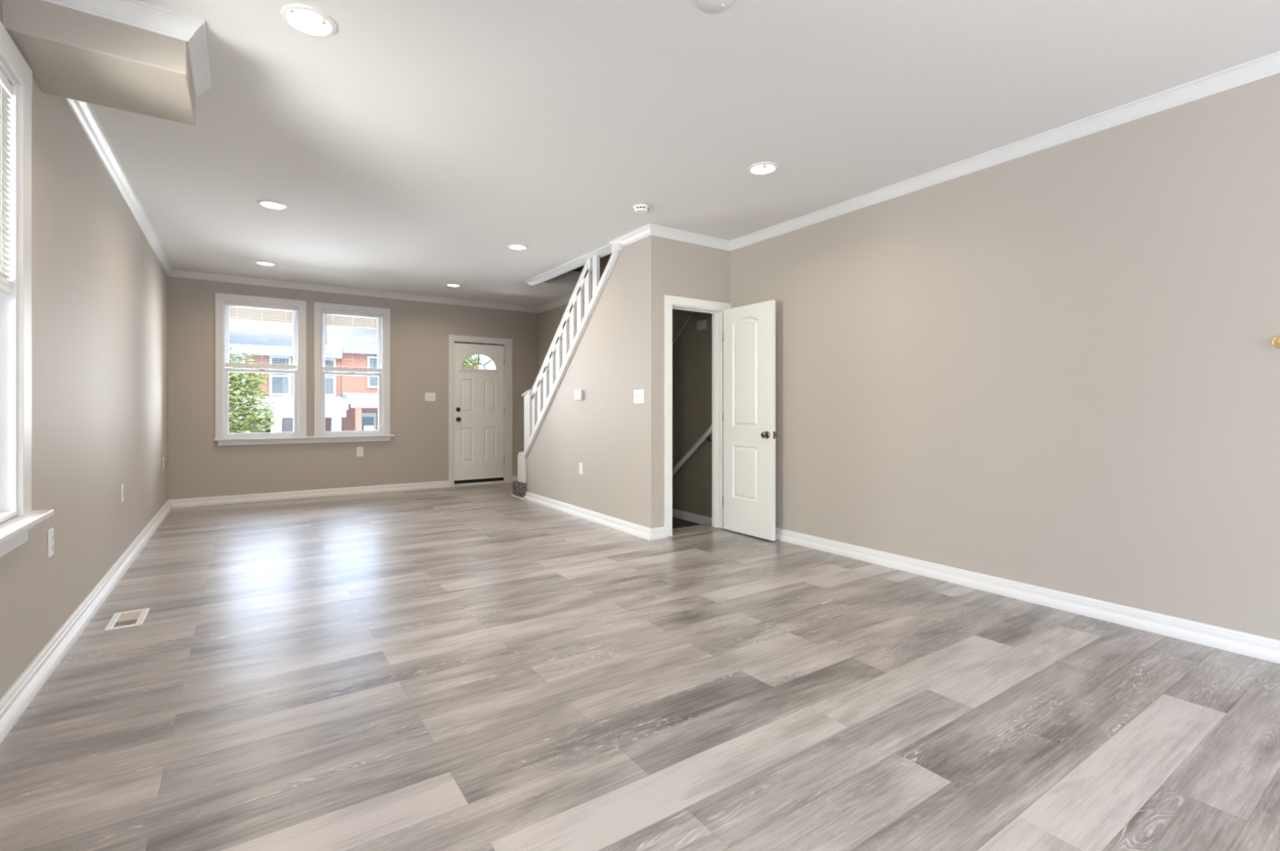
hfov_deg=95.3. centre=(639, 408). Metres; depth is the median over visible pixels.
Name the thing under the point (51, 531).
wall outlet
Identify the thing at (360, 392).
house
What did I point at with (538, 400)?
stair railing
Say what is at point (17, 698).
baseboard
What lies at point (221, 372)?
window
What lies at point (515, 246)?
recessed light
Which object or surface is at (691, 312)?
trim
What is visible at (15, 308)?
window
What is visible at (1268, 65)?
trim
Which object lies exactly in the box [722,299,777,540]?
door
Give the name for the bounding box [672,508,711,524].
baseboard
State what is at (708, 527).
threshold
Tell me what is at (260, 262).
recessed light
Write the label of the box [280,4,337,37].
recessed light
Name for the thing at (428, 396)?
light switch
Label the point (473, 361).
street tree
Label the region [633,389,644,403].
light switch
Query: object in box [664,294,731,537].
trim
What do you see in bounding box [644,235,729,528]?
wall
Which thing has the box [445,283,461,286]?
recessed light
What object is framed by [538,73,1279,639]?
wall
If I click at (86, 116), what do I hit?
trim
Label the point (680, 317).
ceiling
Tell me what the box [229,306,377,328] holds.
awning
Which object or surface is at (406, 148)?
ceiling
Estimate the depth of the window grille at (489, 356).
8.62 m
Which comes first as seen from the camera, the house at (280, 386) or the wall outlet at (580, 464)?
the wall outlet at (580, 464)
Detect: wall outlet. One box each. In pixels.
[47,527,53,557]
[120,484,123,502]
[356,446,363,456]
[578,462,582,474]
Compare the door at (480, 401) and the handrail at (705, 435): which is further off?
the door at (480, 401)
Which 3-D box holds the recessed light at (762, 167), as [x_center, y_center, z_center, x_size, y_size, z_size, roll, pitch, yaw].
[0.801,-1.616,3.803,0.196,0.121,0.196,0,0,-34]
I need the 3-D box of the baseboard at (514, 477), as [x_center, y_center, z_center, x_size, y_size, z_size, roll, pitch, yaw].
[-1.413,1.080,8.503,0.438,0.092,1.266,0,0,-34]
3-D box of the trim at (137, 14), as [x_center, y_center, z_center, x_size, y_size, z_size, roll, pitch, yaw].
[-2.165,-1.528,2.436,0.586,0.073,0.588,0,0,-34]
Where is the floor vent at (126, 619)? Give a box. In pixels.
[103,607,149,631]
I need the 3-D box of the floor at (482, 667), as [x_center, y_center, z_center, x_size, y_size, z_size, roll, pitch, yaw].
[-0.390,1.186,3.338,4.736,0.120,11.366,0,0,-34]
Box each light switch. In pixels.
[425,392,435,400]
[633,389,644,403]
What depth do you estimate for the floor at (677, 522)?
5.89 m
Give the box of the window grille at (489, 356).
[465,354,491,368]
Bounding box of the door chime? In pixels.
[697,319,706,330]
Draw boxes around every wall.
[0,0,168,698]
[168,276,538,499]
[526,238,644,525]
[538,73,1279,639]
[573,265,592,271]
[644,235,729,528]
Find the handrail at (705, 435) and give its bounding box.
[672,424,711,475]
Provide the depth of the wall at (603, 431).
5.67 m
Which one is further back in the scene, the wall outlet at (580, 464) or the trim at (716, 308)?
the wall outlet at (580, 464)
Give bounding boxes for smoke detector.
[632,204,649,213]
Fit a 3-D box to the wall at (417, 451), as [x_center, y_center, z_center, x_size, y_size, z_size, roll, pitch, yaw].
[-3.453,-0.264,7.995,4.686,3.020,0.180,0,0,-34]
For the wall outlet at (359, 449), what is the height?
0.128 m
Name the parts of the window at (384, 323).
sash, sash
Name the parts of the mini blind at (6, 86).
ladder cord, rail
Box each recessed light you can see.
[254,260,276,265]
[257,200,287,209]
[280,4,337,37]
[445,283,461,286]
[507,244,528,249]
[747,161,777,174]
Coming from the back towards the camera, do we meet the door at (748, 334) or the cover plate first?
the door at (748, 334)
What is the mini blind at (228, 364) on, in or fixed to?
attached to the window at (221, 372)
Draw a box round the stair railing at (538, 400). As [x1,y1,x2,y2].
[517,241,622,483]
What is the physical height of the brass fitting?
0.060 m
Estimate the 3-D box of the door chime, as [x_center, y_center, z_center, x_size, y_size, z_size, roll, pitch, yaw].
[0.620,-0.834,5.863,0.031,0.096,0.135,0,0,-34]
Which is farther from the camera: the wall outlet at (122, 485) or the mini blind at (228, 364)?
the mini blind at (228, 364)
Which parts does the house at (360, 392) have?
door, door frame, cornice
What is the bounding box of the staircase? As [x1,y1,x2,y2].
[511,480,526,498]
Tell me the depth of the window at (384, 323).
7.69 m
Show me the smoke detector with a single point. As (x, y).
(637, 208)
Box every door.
[448,334,512,486]
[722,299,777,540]
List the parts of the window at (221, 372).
sash, sash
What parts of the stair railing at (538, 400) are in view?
post, newel post, handrail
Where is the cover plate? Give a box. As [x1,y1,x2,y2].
[696,0,733,13]
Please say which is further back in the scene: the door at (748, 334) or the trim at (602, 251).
the trim at (602, 251)
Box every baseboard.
[0,480,449,743]
[512,475,517,481]
[523,491,666,540]
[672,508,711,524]
[775,527,1279,663]
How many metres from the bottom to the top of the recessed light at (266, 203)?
0.121 m
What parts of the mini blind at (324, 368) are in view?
rail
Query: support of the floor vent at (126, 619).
in the floor at (482, 667)
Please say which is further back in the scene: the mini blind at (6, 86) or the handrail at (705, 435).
the handrail at (705, 435)
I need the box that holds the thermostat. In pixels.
[574,388,582,401]
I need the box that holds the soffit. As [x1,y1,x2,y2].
[1,0,195,125]
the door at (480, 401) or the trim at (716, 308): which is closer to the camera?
the trim at (716, 308)
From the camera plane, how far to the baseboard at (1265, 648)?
3.25 m
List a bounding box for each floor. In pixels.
[0,481,1279,850]
[672,516,700,528]
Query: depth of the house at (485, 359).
28.69 m
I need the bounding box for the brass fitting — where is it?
[1271,334,1279,347]
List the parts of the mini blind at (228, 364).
rail, ladder cord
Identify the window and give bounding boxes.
[0,21,53,556]
[214,292,306,438]
[314,302,390,435]
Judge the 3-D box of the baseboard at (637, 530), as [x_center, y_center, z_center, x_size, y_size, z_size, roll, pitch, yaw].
[-0.602,1.080,6.148,0.184,0.092,2.722,0,0,-34]
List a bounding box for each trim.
[39,0,211,98]
[64,97,592,312]
[213,434,394,445]
[524,243,611,286]
[608,50,1279,251]
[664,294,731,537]
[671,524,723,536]
[672,311,693,344]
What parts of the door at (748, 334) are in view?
knob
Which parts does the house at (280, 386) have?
porch post, cornice, porch post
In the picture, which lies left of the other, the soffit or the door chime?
the soffit
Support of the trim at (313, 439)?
attached to the wall at (417, 451)
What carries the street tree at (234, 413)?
on the road
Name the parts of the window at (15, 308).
casing, sill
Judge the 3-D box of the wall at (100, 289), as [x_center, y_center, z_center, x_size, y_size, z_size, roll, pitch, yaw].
[-2.315,-0.264,1.993,0.160,3.020,11.396,0,0,-34]
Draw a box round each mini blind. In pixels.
[0,69,12,293]
[224,302,297,368]
[322,310,382,372]
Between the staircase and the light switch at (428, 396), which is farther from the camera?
the light switch at (428, 396)
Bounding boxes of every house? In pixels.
[229,334,348,432]
[341,342,479,431]
[478,354,494,369]
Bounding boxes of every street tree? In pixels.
[228,347,276,432]
[462,354,481,368]
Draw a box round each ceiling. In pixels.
[89,0,1279,307]
[672,309,692,342]
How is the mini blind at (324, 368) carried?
attached to the window at (384, 323)
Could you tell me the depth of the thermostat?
6.04 m

